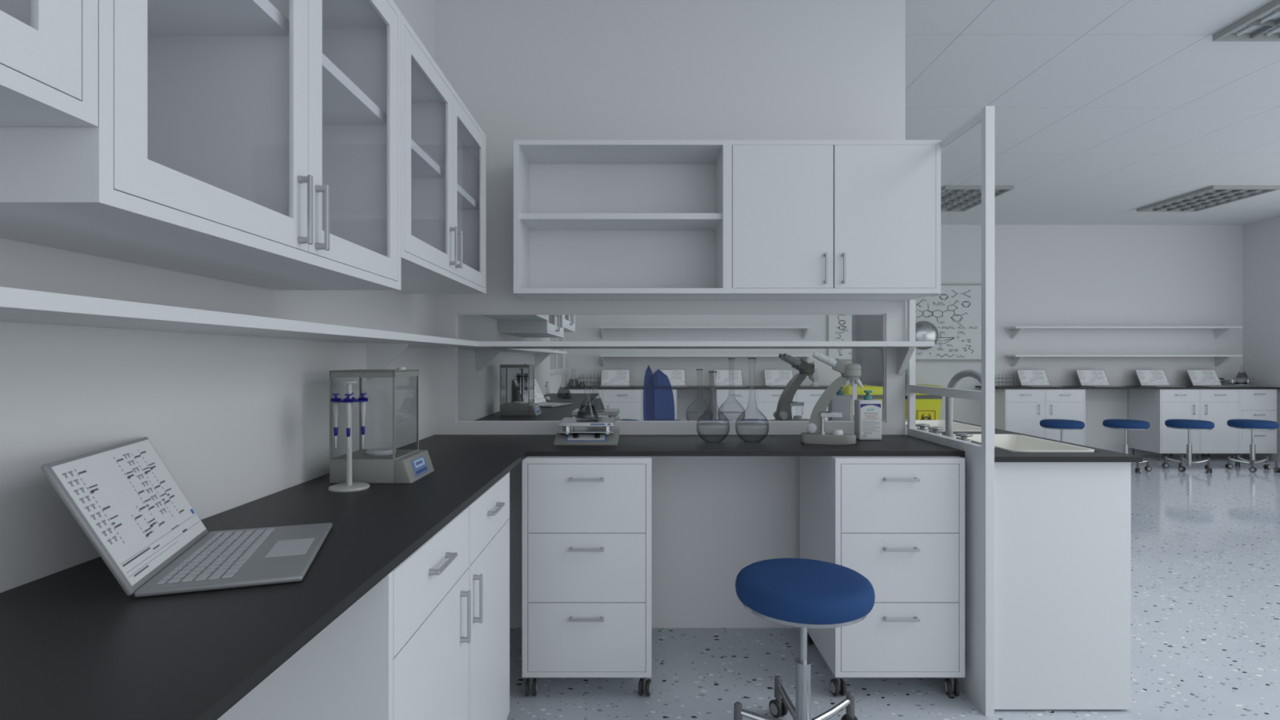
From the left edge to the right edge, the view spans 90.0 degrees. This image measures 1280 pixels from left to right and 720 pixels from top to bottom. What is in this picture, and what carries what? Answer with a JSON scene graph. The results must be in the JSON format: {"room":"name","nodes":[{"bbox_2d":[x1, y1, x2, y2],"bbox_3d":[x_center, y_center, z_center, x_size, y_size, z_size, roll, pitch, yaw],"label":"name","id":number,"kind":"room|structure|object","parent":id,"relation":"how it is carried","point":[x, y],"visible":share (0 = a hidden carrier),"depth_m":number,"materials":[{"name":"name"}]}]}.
{"room":"laboratory","nodes":[
{"label":"laboratory","id":0,"kind":"room"},
{"bbox_2d":[0,0,568,592],"bbox_3d":[-0.954,-0.263,3.071,0.060,2.997,10.641,0,0,0],"label":"wall","id":1,"kind":"structure","parent":0,"point":[234,420],"depth_m":1.35,"materials":[{"name":"paint"}]},
{"bbox_2d":[0,0,97,126],"bbox_3d":[-0.753,-0.572,0.265,0.340,0.621,0.902,0,0,0],"label":"upper cabinet","id":2,"kind":"object","parent":1,"relation":"attached to","point":[49,48],"visible":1,"depth_m":0.67,"materials":[{"name":"white laminate"}]},
{"bbox_2d":[0,0,400,290],"bbox_3d":[-0.753,-0.529,1.170,0.340,0.705,0.906,0,0,0],"label":"upper cabinet","id":3,"kind":"object","parent":1,"relation":"attached to","point":[255,143],"visible":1,"depth_m":1.16,"materials":[{"name":"white laminate"}]},
{"bbox_2d":[147,0,288,35],"bbox_3d":[-0.772,-0.600,0.949,0.278,0.024,0.424,0,0,0],"label":"shelf","id":4,"kind":"object","parent":3,"relation":"attached to","point":[165,17],"depth_m":1.10,"materials":[{"name":"white laminate"}]},
{"bbox_2d":[322,53,386,125],"bbox_3d":[-0.772,-0.600,1.391,0.278,0.024,0.424,0,0,0],"label":"shelf","id":5,"kind":"object","parent":3,"relation":"attached to","point":[344,104],"depth_m":1.48,"materials":[{"name":"white laminate"}]},
{"bbox_2d":[395,12,485,293],"bbox_3d":[-0.753,-0.572,2.072,0.340,0.621,0.896,0,0,0],"label":"upper cabinet","id":6,"kind":"object","parent":1,"relation":"attached to","point":[443,146],"visible":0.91,"depth_m":2.06,"materials":[{"name":"white laminate"}]},
{"bbox_2d":[411,139,443,177],"bbox_3d":[-0.772,-0.600,1.854,0.278,0.024,0.419,0,0,0],"label":"shelf","id":7,"kind":"object","parent":6,"relation":"attached to","point":[423,166],"depth_m":1.95,"materials":[{"name":"white laminate"}]},
{"bbox_2d":[457,183,478,209],"bbox_3d":[-0.772,-0.600,2.291,0.278,0.024,0.419,0,0,0],"label":"shelf","id":8,"kind":"object","parent":6,"relation":"attached to","point":[464,201],"depth_m":2.39,"materials":[{"name":"white laminate"}]},
{"bbox_2d":[0,286,934,378],"bbox_3d":[0.142,-0.006,1.401,2.133,0.141,2.958,0,0,0],"label":"wall shelf","id":9,"kind":"object","parent":1,"relation":"attached to","point":[16,305],"visible":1,"depth_m":1.14,"materials":[{"name":"white laminate"}]},
{"bbox_2d":[482,315,546,319],"bbox_3d":[-0.753,-0.572,3.724,0.340,0.621,0.896,0,0,0],"label":"upper cabinet","id":10,"kind":"object","parent":1,"relation":"attached to","point":[495,317],"visible":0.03,"depth_m":3.97,"materials":[{"name":"white laminate"}]},
{"bbox_2d":[498,315,563,337],"bbox_3d":[-0.753,-0.529,4.626,0.340,0.705,0.906,0,0,0],"label":"upper cabinet","id":11,"kind":"object","parent":1,"relation":"attached to","point":[552,327],"visible":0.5,"depth_m":4.17,"materials":[{"name":"white laminate"}]},
{"bbox_2d":[475,393,598,420],"bbox_3d":[0.137,0.345,4.683,2.122,0.019,3.534,0,0,0],"label":"countertop","id":12,"kind":"structure","parent":1,"relation":"attached to","point":[557,413],"depth_m":4.28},
{"bbox_2d":[499,363,541,415],"bbox_3d":[-0.735,0.178,3.953,0.222,0.315,0.201,0,0,0],"label":"laboratory balance","id":13,"kind":"object","parent":12,"relation":"on","point":[514,408],"visible":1,"depth_m":3.86,"materials":[{"name":"grey plastic"}]},
{"bbox_2d":[515,368,528,401],"bbox_3d":[-0.759,0.196,4.125,0.099,0.280,0.099,0,0,0],"label":"stand","id":14,"kind":"object","parent":12,"relation":"on","point":[522,376],"visible":0.51,"depth_m":4.12,"materials":[{"name":"grey"}]},
{"bbox_2d":[517,373,521,395],"bbox_3d":[-0.770,0.158,4.095,0.024,0.141,0.017,0,0,0],"label":"pipette","id":15,"kind":"object","parent":14,"relation":"hanging from","point":[519,378],"visible":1,"depth_m":4.09,"materials":[{"name":"white"}]},
{"bbox_2d":[523,373,526,391],"bbox_3d":[-0.747,0.158,4.157,0.024,0.141,0.017,0,0,0],"label":"pipette","id":16,"kind":"object","parent":14,"relation":"hanging from","point":[523,373],"visible":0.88,"depth_m":4.15,"materials":[{"name":"white"}]},
{"bbox_2d":[524,373,528,395],"bbox_3d":[-0.728,0.158,4.114,0.024,0.141,0.017,0,0,0],"label":"pipette","id":17,"kind":"object","parent":14,"relation":"hanging from","point":[526,378],"visible":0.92,"depth_m":4.11,"materials":[{"name":"white"}]},
{"bbox_2d":[512,378,572,407],"bbox_3d":[-0.714,0.238,4.721,0.318,0.193,0.336,0,0,18],"label":"laptop","id":18,"kind":"object","parent":12,"relation":"on","point":[540,398],"visible":0.76,"depth_m":4.75,"materials":[{"name":"grey plastic"}]},
{"bbox_2d":[544,381,551,399],"bbox_3d":[-0.780,0.258,5.400,0.050,0.156,0.050,0,0,45],"label":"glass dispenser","id":19,"kind":"object","parent":12,"relation":"on","point":[547,397],"visible":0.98,"depth_m":5.39,"materials":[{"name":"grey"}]},
{"bbox_2d":[556,382,571,395],"bbox_3d":[-0.695,0.236,5.850,0.139,0.200,0.139,0,0,0],"label":"flask","id":20,"kind":"object","parent":12,"relation":"on","point":[561,383],"visible":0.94,"depth_m":5.84,"materials":[{"name":"clear glass"}]},
{"bbox_2d":[571,408,622,420],"bbox_3d":[-0.214,0.292,3.147,0.252,0.088,0.240,0,0,0],"label":"shaker","id":21,"kind":"object","parent":12,"relation":"on","point":[610,412],"visible":0.34,"depth_m":3.06,"materials":[{"name":"grey metal"}]},
{"bbox_2d":[585,384,604,411],"bbox_3d":[-0.219,0.178,3.126,0.096,0.138,0.096,0,0,0],"label":"flask","id":22,"kind":"object","parent":21,"relation":"on","point":[597,384],"visible":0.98,"depth_m":3.12,"materials":[{"name":"clear glass"}]},
{"bbox_2d":[770,353,814,420],"bbox_3d":[0.772,0.151,3.218,0.240,0.370,0.088,0,0,-18],"label":"microscope","id":23,"kind":"object","parent":12,"relation":"on","point":[783,412],"visible":0.91,"depth_m":3.19,"materials":[{"name":"grey plastic"}]},
{"bbox_2d":[827,386,851,420],"bbox_3d":[0.963,0.233,3.091,0.097,0.207,0.069,0,0,0],"label":"pump bottle","id":24,"kind":"object","parent":12,"relation":"on","point":[840,402],"visible":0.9,"depth_m":3.06,"materials":[{"name":"white plastic"}]},
{"bbox_2d":[840,384,883,404],"bbox_3d":[2.789,0.774,8.070,0.468,0.924,0.444,0,0,0],"label":"waste bin","id":25,"kind":"object","parent":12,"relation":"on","point":[877,391],"visible":0.09,"depth_m":7.86,"materials":[{"name":"yellow plastic"}]},
{"bbox_2d":[550,332,566,373],"bbox_3d":[-0.928,-0.186,7.215,0.057,0.648,1.314,0,0,0],"label":"window","id":26,"kind":"structure","parent":1,"relation":"in","point":[557,361],"depth_m":7.21,"materials":[{"name":"white glass"}]},
{"bbox_2d":[550,337,562,368],"bbox_3d":[-0.954,-0.194,7.215,0.006,0.621,1.278,0,0,0],"label":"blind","id":27,"kind":"object","parent":26,"relation":"attached to","point":[556,360],"depth_m":7.21,"materials":[{"name":"white"}]},
{"bbox_2d":[563,315,575,332],"bbox_3d":[-0.753,-0.572,5.531,0.340,0.621,0.902,0,0,0],"label":"upper cabinet","id":28,"kind":"object","parent":1,"relation":"attached to","point":[569,321],"visible":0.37,"depth_m":5.52,"materials":[{"name":"white laminate"}]},
{"bbox_2d":[457,347,883,371],"bbox_3d":[0.132,-0.006,4.395,2.112,0.141,2.958,0,0,0],"label":"wall shelf","id":29,"kind":"object","parent":1,"relation":"attached to","point":[483,355],"visible":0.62,"depth_m":3.61,"materials":[{"name":"white laminate"}]},
{"bbox_2d":[509,456,799,627],"bbox_3d":[0.135,0.795,2.958,2.118,0.882,0.012,0,0,0],"label":"wall","id":30,"kind":"structure","parent":0,"point":[713,517],"depth_m":2.95,"materials":[{"name":"white paint"}]},
{"bbox_2d":[434,0,905,435],"bbox_3d":[0.135,-0.704,2.898,2.118,2.115,0.036,0,0,0],"label":"wall","id":31,"kind":"structure","parent":0,"point":[522,69],"depth_m":2.88,"materials":[{"name":"paint"}]},
{"bbox_2d":[456,313,885,422],"bbox_3d":[0.139,0.035,2.898,1.940,0.491,0.015,0,0,0],"label":"window","id":32,"kind":"structure","parent":31,"relation":"in","point":[457,314],"depth_m":2.89,"materials":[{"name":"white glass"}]},
{"bbox_2d":[513,139,941,300],"bbox_3d":[0.349,-0.575,2.710,1.713,0.615,0.337,0,0,0],"label":"upper cabinet","id":33,"kind":"object","parent":31,"relation":"attached to","point":[594,220],"visible":1,"depth_m":2.56,"materials":[{"name":"white laminate"}]},
{"bbox_2d":[520,213,722,231],"bbox_3d":[-0.076,-0.582,2.704,0.819,0.024,0.231,0,0,0],"label":"shelf","id":34,"kind":"object","parent":33,"relation":"attached to","point":[529,221],"depth_m":2.64,"materials":[{"name":"white laminate"}]},
{"bbox_2d":[506,454,1279,719],"bbox_3d":[3.461,1.251,3.071,8.889,0.030,10.641,0,0,0],"label":"floor","id":35,"kind":"structure","parent":0,"point":[1205,547],"depth_m":2.72,"materials":[{"name":"tile"}]},
{"bbox_2d":[217,506,471,719],"bbox_3d":[-0.659,0.796,1.333,0.518,0.880,0.511,0,0,0],"label":"base cabinet","id":36,"kind":"object","parent":35,"relation":"on","point":[400,651],"visible":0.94,"depth_m":1.11,"materials":[{"name":"white laminate"}]},
{"bbox_2d":[0,435,964,719],"bbox_3d":[0.137,0.345,1.113,2.122,0.019,3.534,0,0,0],"label":"countertop","id":37,"kind":"structure","parent":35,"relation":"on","point":[74,646],"depth_m":0.89,"materials":[{"name":"black stone"}]},
{"bbox_2d":[40,436,332,597],"bbox_3d":[-0.714,0.238,1.075,0.318,0.193,0.336,0,0,-18],"label":"laptop","id":38,"kind":"object","parent":37,"relation":"on","point":[124,498],"visible":1,"depth_m":1.01,"materials":[{"name":"grey metal"}]},
{"bbox_2d":[328,381,369,492],"bbox_3d":[-0.759,0.196,1.671,0.099,0.280,0.099,0,0,0],"label":"stand","id":39,"kind":"object","parent":37,"relation":"on","point":[348,486],"visible":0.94,"depth_m":1.67,"materials":[{"name":"grey"}]},
{"bbox_2d":[330,393,341,448],"bbox_3d":[-0.789,0.158,1.661,0.024,0.141,0.017,0,0,0],"label":"pipette","id":40,"kind":"object","parent":39,"relation":"hanging from","point":[335,405],"visible":0.98,"depth_m":1.66,"materials":[{"name":"white plastic"}]},
{"bbox_2d":[342,394,353,448],"bbox_3d":[-0.747,0.158,1.639,0.024,0.141,0.017,0,0,0],"label":"pipette","id":41,"kind":"object","parent":39,"relation":"hanging from","point":[348,405],"visible":1,"depth_m":1.64,"materials":[{"name":"white plastic"}]},
{"bbox_2d":[358,392,368,446],"bbox_3d":[-0.728,0.158,1.681,0.024,0.141,0.017,0,0,0],"label":"pipette","id":42,"kind":"object","parent":39,"relation":"hanging from","point":[362,404],"visible":0.98,"depth_m":1.68,"materials":[{"name":"white plastic"}]},
{"bbox_2d":[328,367,434,483],"bbox_3d":[-0.735,0.178,1.843,0.222,0.315,0.201,0,0,0],"label":"laboratory balance","id":43,"kind":"object","parent":37,"relation":"on","point":[375,465],"visible":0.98,"depth_m":1.74,"materials":[{"name":"grey"}]},
{"bbox_2d":[554,417,619,444],"bbox_3d":[-0.214,0.292,2.649,0.252,0.088,0.240,0,0,0],"label":"shaker","id":44,"kind":"object","parent":37,"relation":"on","point":[607,434],"visible":1,"depth_m":2.57,"materials":[{"name":"grey metal"}]},
{"bbox_2d":[577,404,599,419],"bbox_3d":[-0.219,0.178,2.670,0.096,0.138,0.096,0,0,0],"label":"flask","id":45,"kind":"object","parent":44,"relation":"on","point":[585,404],"visible":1,"depth_m":2.66,"materials":[{"name":"clear glass"}]},
{"bbox_2d":[696,370,729,440],"bbox_3d":[0.297,0.191,2.604,0.137,0.291,0.137,0,0,0],"label":"flask","id":46,"kind":"object","parent":37,"relation":"on","point":[710,371],"visible":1,"depth_m":2.60,"materials":[{"name":"clear glass"}]},
{"bbox_2d":[800,351,862,444],"bbox_3d":[0.772,0.151,2.578,0.240,0.370,0.088,0,0,18],"label":"microscope","id":47,"kind":"object","parent":37,"relation":"on","point":[816,433],"visible":1,"depth_m":2.56,"materials":[{"name":"grey plastic"}]},
{"bbox_2d":[853,390,881,439],"bbox_3d":[0.963,0.233,2.705,0.097,0.207,0.069,0,0,0],"label":"pump bottle","id":48,"kind":"object","parent":37,"relation":"on","point":[867,411],"visible":1,"depth_m":2.67,"materials":[{"name":"white plastic"}]},
{"bbox_2d":[469,471,509,719],"bbox_3d":[-0.659,0.796,1.833,0.518,0.880,0.489,0,0,0],"label":"base cabinet","id":49,"kind":"object","parent":35,"relation":"on","point":[489,514],"visible":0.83,"depth_m":1.80,"materials":[{"name":"white laminate"}]},
{"bbox_2d":[564,389,602,417],"bbox_3d":[-0.699,0.796,8.055,0.489,0.880,0.533,0,0,0],"label":"base cabinet","id":50,"kind":"object","parent":35,"relation":"on","point":[597,402],"visible":0.09,"depth_m":7.81,"materials":[{"name":"white laminate"}]},
{"bbox_2d":[564,386,828,389],"bbox_3d":[0.761,0.346,8.066,3.370,0.020,0.531,0,0,0],"label":"bench","id":51,"kind":"object","parent":50,"relation":"on","point":[568,387],"visible":0.58,"depth_m":7.80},
{"bbox_2d":[600,369,630,386],"bbox_3d":[-0.312,0.229,8.047,0.370,0.212,0.350,0,0,0],"label":"laptop","id":52,"kind":"object","parent":51,"relation":"on","point":[609,378],"visible":1,"depth_m":8.15,"materials":[{"name":"grey"}]},
{"bbox_2d":[656,369,687,386],"bbox_3d":[0.397,0.229,8.047,0.370,0.212,0.350,0,0,0],"label":"laptop","id":53,"kind":"object","parent":51,"relation":"on","point":[677,378],"visible":0.48,"depth_m":8.16,"materials":[{"name":"grey"}]},
{"bbox_2d":[713,369,746,386],"bbox_3d":[1.123,0.229,8.047,0.370,0.212,0.350,0,0,0],"label":"laptop","id":54,"kind":"object","parent":51,"relation":"on","point":[722,378],"visible":0.99,"depth_m":8.15,"materials":[{"name":"grey"}]},
{"bbox_2d":[764,369,793,386],"bbox_3d":[1.773,0.229,8.047,0.370,0.212,0.350,0,0,0],"label":"laptop","id":55,"kind":"object","parent":51,"relation":"on","point":[773,378],"visible":0.81,"depth_m":8.16,"materials":[{"name":"grey"}]},
{"bbox_2d":[810,360,820,386],"bbox_3d":[2.214,0.172,8.100,0.104,0.328,0.104,0,0,45],"label":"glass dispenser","id":56,"kind":"object","parent":51,"relation":"on","point":[815,384],"visible":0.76,"depth_m":8.07,"materials":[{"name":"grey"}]},
{"bbox_2d":[522,456,651,696],"bbox_3d":[-0.192,0.796,2.559,0.471,0.880,0.539,0,0,0],"label":"drawer unit","id":57,"kind":"object","parent":35,"relation":"on","point":[587,520],"visible":1,"depth_m":2.31,"materials":[{"name":"white laminate"}]},
{"bbox_2d":[602,389,642,420],"bbox_3d":[-0.211,0.796,8.055,0.489,0.880,0.533,0,0,0],"label":"base cabinet","id":58,"kind":"object","parent":35,"relation":"on","point":[628,402],"visible":0.34,"depth_m":7.81,"materials":[{"name":"white laminate"}]},
{"bbox_2d":[643,364,675,420],"bbox_3d":[0.156,0.634,4.500,0.276,1.203,0.276,0,0,0],"label":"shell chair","id":59,"kind":"object","parent":35,"relation":"on","point":[658,395],"visible":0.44,"depth_m":4.47,"materials":[{"name":"blue plastic"}]},
{"bbox_2d":[641,389,676,420],"bbox_3d":[0.237,0.796,8.055,0.425,0.880,0.533,0,0,0],"label":"base cabinet","id":60,"kind":"object","parent":35,"relation":"on","point":[674,391],"visible":0.05,"depth_m":7.81,"materials":[{"name":"white laminate"}]},
{"bbox_2d":[711,389,756,420],"bbox_3d":[1.180,0.796,8.055,0.489,0.880,0.533,0,0,0],"label":"base cabinet","id":61,"kind":"object","parent":35,"relation":"on","point":[731,408],"visible":0.44,"depth_m":7.81,"materials":[{"name":"white laminate"}]},
{"bbox_2d":[739,418,770,420],"bbox_3d":[1.301,0.956,7.239,0.442,0.560,0.448,0,0,-11],"label":"stool","id":62,"kind":"object","parent":35,"relation":"on","point":[744,419],"visible":0.05,"depth_m":7.24,"materials":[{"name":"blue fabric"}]},
{"bbox_2d":[756,389,796,419],"bbox_3d":[1.669,0.796,8.055,0.489,0.880,0.533,0,0,0],"label":"base cabinet","id":63,"kind":"object","parent":35,"relation":"on","point":[767,400],"visible":0.12,"depth_m":7.81,"materials":[{"name":"white laminate"}]},
{"bbox_2d":[733,558,875,719],"bbox_3d":[0.508,0.956,2.033,0.442,0.560,0.448,0,0,0],"label":"stool","id":64,"kind":"object","parent":35,"relation":"on","point":[803,593],"visible":1,"depth_m":1.96,"materials":[{"name":"blue fabric"}]},
{"bbox_2d":[796,389,827,420],"bbox_3d":[2.157,0.796,8.055,0.489,0.880,0.533,0,0,0],"label":"base cabinet","id":65,"kind":"object","parent":35,"relation":"on","point":[810,397],"visible":0.3,"depth_m":7.81,"materials":[{"name":"white laminate"}]},
{"bbox_2d":[851,315,906,435],"bbox_3d":[1.208,0.177,3.264,0.024,2.118,0.696,0,0,0],"label":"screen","id":66,"kind":"object","parent":35,"relation":"on","point":[864,327],"visible":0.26,"depth_m":3.35,"materials":[{"name":"glass"}]},
{"bbox_2d":[800,456,964,696],"bbox_3d":[0.941,0.796,2.559,0.471,0.880,0.539,0,0,0],"label":"drawer unit","id":67,"kind":"object","parent":35,"relation":"on","point":[898,522],"visible":0.89,"depth_m":2.31,"materials":[{"name":"white laminate"}]},
{"bbox_2d":[905,384,943,420],"bbox_3d":[3.518,0.774,8.070,0.468,0.924,0.444,0,0,0],"label":"waste bin","id":68,"kind":"object","parent":35,"relation":"on","point":[927,406],"visible":0.33,"depth_m":7.88,"materials":[{"name":"yellow plastic"}]},
{"bbox_2d":[906,106,995,715],"bbox_3d":[1.216,0.177,2.549,0.032,2.118,0.656,0,0,0],"label":"frame","id":69,"kind":"object","parent":35,"relation":"on","point":[978,682],"visible":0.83,"depth_m":2.24,"materials":[{"name":"white metal"}]},
{"bbox_2d":[995,388,1045,438],"bbox_3d":[4.704,0.796,8.055,0.489,0.880,0.533,0,0,0],"label":"base cabinet","id":70,"kind":"object","parent":35,"relation":"on","point":[1016,411],"visible":0.46,"depth_m":7.81,"materials":[{"name":"white laminate"}]},
{"bbox_2d":[975,386,1279,389],"bbox_3d":[6.104,0.346,8.066,3.482,0.020,0.531,0,0,0],"label":"bench","id":71,"kind":"object","parent":70,"relation":"on","point":[1017,387],"visible":0.76,"depth_m":7.80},
{"bbox_2d":[995,377,1017,386],"bbox_3d":[4.594,0.279,8.073,0.281,0.114,0.072,0,0,0],"label":"test tube rack","id":72,"kind":"object","parent":71,"relation":"on","point":[1013,382],"visible":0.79,"depth_m":8.04,"materials":[{"name":"grey"}]},
{"bbox_2d":[1016,369,1062,386],"bbox_3d":[5.016,0.229,8.047,0.370,0.212,0.350,0,0,0],"label":"laptop","id":73,"kind":"object","parent":71,"relation":"on","point":[1028,378],"visible":1,"depth_m":8.15,"materials":[{"name":"grey"}]},
{"bbox_2d":[1075,369,1124,386],"bbox_3d":[5.776,0.229,8.047,0.370,0.212,0.350,0,0,0],"label":"laptop","id":74,"kind":"object","parent":71,"relation":"on","point":[1087,378],"visible":1,"depth_m":8.15,"materials":[{"name":"grey plastic"}]},
{"bbox_2d":[1134,369,1186,386],"bbox_3d":[6.535,0.229,8.047,0.370,0.212,0.350,0,0,0],"label":"laptop","id":75,"kind":"object","parent":71,"relation":"on","point":[1147,378],"visible":1,"depth_m":8.15,"materials":[{"name":"grey"}]},
{"bbox_2d":[1186,369,1239,386],"bbox_3d":[7.194,0.229,8.047,0.370,0.212,0.350,0,0,0],"label":"laptop","id":76,"kind":"object","parent":71,"relation":"on","point":[1198,378],"visible":1,"depth_m":8.15,"materials":[{"name":"grey"}]},
{"bbox_2d":[1218,377,1256,386],"bbox_3d":[7.540,0.283,8.124,0.302,0.106,0.288,0,0,0],"label":"shaker","id":77,"kind":"object","parent":71,"relation":"on","point":[1233,381],"visible":0.85,"depth_m":8.02,"materials":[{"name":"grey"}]},
{"bbox_2d":[906,420,1142,709],"bbox_3d":[1.488,0.786,2.895,0.513,0.900,1.344,0,0,0],"label":"bench","id":78,"kind":"object","parent":35,"relation":"on","point":[1062,520],"visible":0.39,"depth_m":2.25,"materials":[{"name":"white laminate"}]},
{"bbox_2d":[905,368,930,431],"bbox_3d":[1.334,0.188,3.170,0.098,0.297,0.386,0,0,8],"label":"faucet","id":79,"kind":"object","parent":78,"relation":"on","point":[922,426],"visible":0.27,"depth_m":3.01,"materials":[{"name":"grey metal"}]},
{"bbox_2d":[915,423,930,431],"bbox_3d":[1.329,0.318,3.009,0.066,0.036,0.066,0,0,0],"label":"tap","id":80,"kind":"object","parent":79,"relation":"on","point":[922,426],"depth_m":2.99,"materials":[{"name":"grey metal"}]},
{"bbox_2d":[905,420,981,431],"bbox_3d":[1.524,0.409,3.270,0.321,0.155,0.525,0,0,0],"label":"sink basin","id":81,"kind":"object","parent":78,"relation":"in","point":[957,427],"visible":0.15,"depth_m":3.36,"materials":[{"name":"white ceramic"}]},
{"bbox_2d":[927,369,981,442],"bbox_3d":[1.334,0.188,2.716,0.102,0.297,0.386,0,0,-8],"label":"faucet","id":82,"kind":"object","parent":78,"relation":"on","point":[953,381],"visible":0.73,"depth_m":2.73,"materials":[{"name":"grey metal"}]},
{"bbox_2d":[927,426,943,435],"bbox_3d":[1.329,0.318,2.877,0.066,0.036,0.066,0,0,0],"label":"tap","id":83,"kind":"object","parent":82,"relation":"on","point":[935,429],"depth_m":2.86,"materials":[{"name":"grey metal"}]},
{"bbox_2d":[955,432,973,442],"bbox_3d":[1.329,0.318,2.625,0.066,0.036,0.066,0,0,0],"label":"tap","id":84,"kind":"object","parent":82,"relation":"on","point":[963,436],"depth_m":2.61,"materials":[{"name":"grey metal"}]},
{"bbox_2d":[952,434,1094,452],"bbox_3d":[1.524,0.409,2.599,0.321,0.155,0.528,0,0,0],"label":"sink basin","id":85,"kind":"object","parent":78,"relation":"in","point":[1011,442],"visible":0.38,"depth_m":2.70,"materials":[{"name":"white ceramic"}]},
{"bbox_2d":[1040,418,1084,441],"bbox_3d":[4.738,0.956,7.211,0.442,0.560,0.448,0,0,0],"label":"stool","id":86,"kind":"object","parent":35,"relation":"on","point":[1051,424],"visible":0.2,"depth_m":7.06,"materials":[{"name":"blue fabric"}]},
{"bbox_2d":[1045,389,1085,445],"bbox_3d":[5.193,0.796,8.055,0.489,0.880,0.533,0,0,0],"label":"base cabinet","id":87,"kind":"object","parent":35,"relation":"on","point":[1060,404],"visible":0.38,"depth_m":7.81,"materials":[{"name":"white laminate"}]},
{"bbox_2d":[1102,418,1151,473],"bbox_3d":[5.455,0.956,7.207,0.442,0.560,0.448,0,0,-20],"label":"stool","id":88,"kind":"object","parent":35,"relation":"on","point":[1116,424],"visible":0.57,"depth_m":7.09,"materials":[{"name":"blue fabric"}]},
{"bbox_2d":[1128,389,1199,461],"bbox_3d":[6.592,0.796,8.055,0.489,0.880,0.533,0,0,0],"label":"base cabinet","id":89,"kind":"object","parent":35,"relation":"on","point":[1154,406],"visible":0.88,"depth_m":7.81,"materials":[{"name":"white laminate"}]},
{"bbox_2d":[1162,418,1214,473],"bbox_3d":[6.165,0.956,7.203,0.443,0.560,0.448,0,0,-40],"label":"stool","id":90,"kind":"object","parent":35,"relation":"on","point":[1180,424],"visible":1,"depth_m":7.13,"materials":[{"name":"blue fabric"}]},
{"bbox_2d":[1168,389,1239,461],"bbox_3d":[7.081,0.796,8.055,0.489,0.880,0.533,0,0,0],"label":"base cabinet","id":91,"kind":"object","parent":35,"relation":"on","point":[1218,406],"visible":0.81,"depth_m":7.81,"materials":[{"name":"white laminate"}]},
{"bbox_2d":[1207,389,1276,461],"bbox_3d":[7.550,0.796,8.055,0.450,0.880,0.533,0,0,0],"label":"base cabinet","id":92,"kind":"object","parent":35,"relation":"on","point":[1255,404],"visible":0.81,"depth_m":7.81,"materials":[{"name":"white laminate"}]},
{"bbox_2d":[1225,418,1279,472],"bbox_3d":[6.877,0.956,7.199,0.448,0.560,0.443,0,0,35],"label":"stool","id":93,"kind":"object","parent":35,"relation":"on","point":[1253,424],"visible":1,"depth_m":7.14,"materials":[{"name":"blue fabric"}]},
{"bbox_2d":[568,224,1242,454],"bbox_3d":[3.490,-0.263,8.361,8.829,2.997,0.060,0,0,0],"label":"wall","id":94,"kind":"structure","parent":0,"point":[1046,275],"depth_m":8.33,"materials":[{"name":"paint"}]},
{"bbox_2d":[600,326,810,338],"bbox_3d":[0.827,-0.351,8.211,2.666,0.150,0.240,0,0,0],"label":"wall shelf","id":95,"kind":"object","parent":94,"relation":"attached to","point":[806,329],"visible":1,"depth_m":8.09,"materials":[{"name":"white laminate"}]},
{"bbox_2d":[600,355,810,366],"bbox_3d":[0.827,0.009,8.211,2.666,0.150,0.240,0,0,0],"label":"wall shelf","id":96,"kind":"object","parent":94,"relation":"attached to","point":[806,357],"visible":0.85,"depth_m":8.09,"materials":[{"name":"white laminate"}]},
{"bbox_2d":[826,284,981,360],"bbox_3d":[3.500,-0.487,8.306,2.132,0.999,0.048,0,0,0],"label":"whiteboard","id":97,"kind":"object","parent":94,"relation":"attached to","point":[955,313],"visible":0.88,"depth_m":8.31,"materials":[{"name":"white"}]},
{"bbox_2d":[915,321,938,349],"bbox_3d":[3.676,-0.318,8.257,0.366,0.366,0.097,0,0,0],"label":"convex mirror","id":98,"kind":"object","parent":97,"relation":"attached to","point":[925,331],"visible":0.77,"depth_m":8.22,"materials":[{"name":"grey mirror"}]},
{"bbox_2d":[1004,326,1242,338],"bbox_3d":[6.185,-0.351,8.211,2.869,0.150,0.240,0,0,0],"label":"wall shelf","id":99,"kind":"object","parent":94,"relation":"attached to","point":[1220,331],"visible":1,"depth_m":8.09,"materials":[{"name":"white laminate"}]},
{"bbox_2d":[1004,355,1242,366],"bbox_3d":[6.185,0.009,8.211,2.869,0.150,0.240,0,0,0],"label":"wall shelf","id":100,"kind":"object","parent":94,"relation":"attached to","point":[1219,359],"visible":1,"depth_m":8.09,"materials":[{"name":"white laminate"}]},
{"bbox_2d":[905,0,1279,224],"bbox_3d":[3.461,-1.782,3.041,8.769,0.042,10.581,0,0,0],"label":"ceiling","id":101,"kind":"structure","parent":0,"point":[1106,110],"depth_m":4.39,"materials":[{"name":"paint"}]},
{"bbox_2d":[941,185,1013,211],"bbox_3d":[3.426,-1.743,6.951,0.690,0.036,0.996,0,0,0],"label":"recessed light","id":102,"kind":"object","parent":101,"relation":"in","point":[953,197],"visible":0.58,"depth_m":6.75,"materials":[{"name":"grey metal"}]},
{"bbox_2d":[1136,185,1279,211],"bbox_3d":[6.126,-1.743,6.951,0.690,0.036,0.996,0,0,0],"label":"recessed light","id":103,"kind":"object","parent":101,"relation":"in","point":[1212,196],"visible":1,"depth_m":6.87,"materials":[{"name":"grey metal"}]},
{"bbox_2d":[1212,0,1279,41],"bbox_3d":[3.444,-1.743,2.967,0.690,0.036,0.996,0,0,0],"label":"recessed light","id":104,"kind":"object","parent":101,"relation":"in","point":[1262,24],"visible":1,"depth_m":3.36,"materials":[{"name":"grey metal"}]},
{"bbox_2d":[1242,216,1279,460],"bbox_3d":[7.875,-0.263,3.041,0.060,2.997,10.581,0,0,0],"label":"wall","id":105,"kind":"structure","parent":0,"point":[1260,239],"depth_m":8.07,"materials":[{"name":"paint"}]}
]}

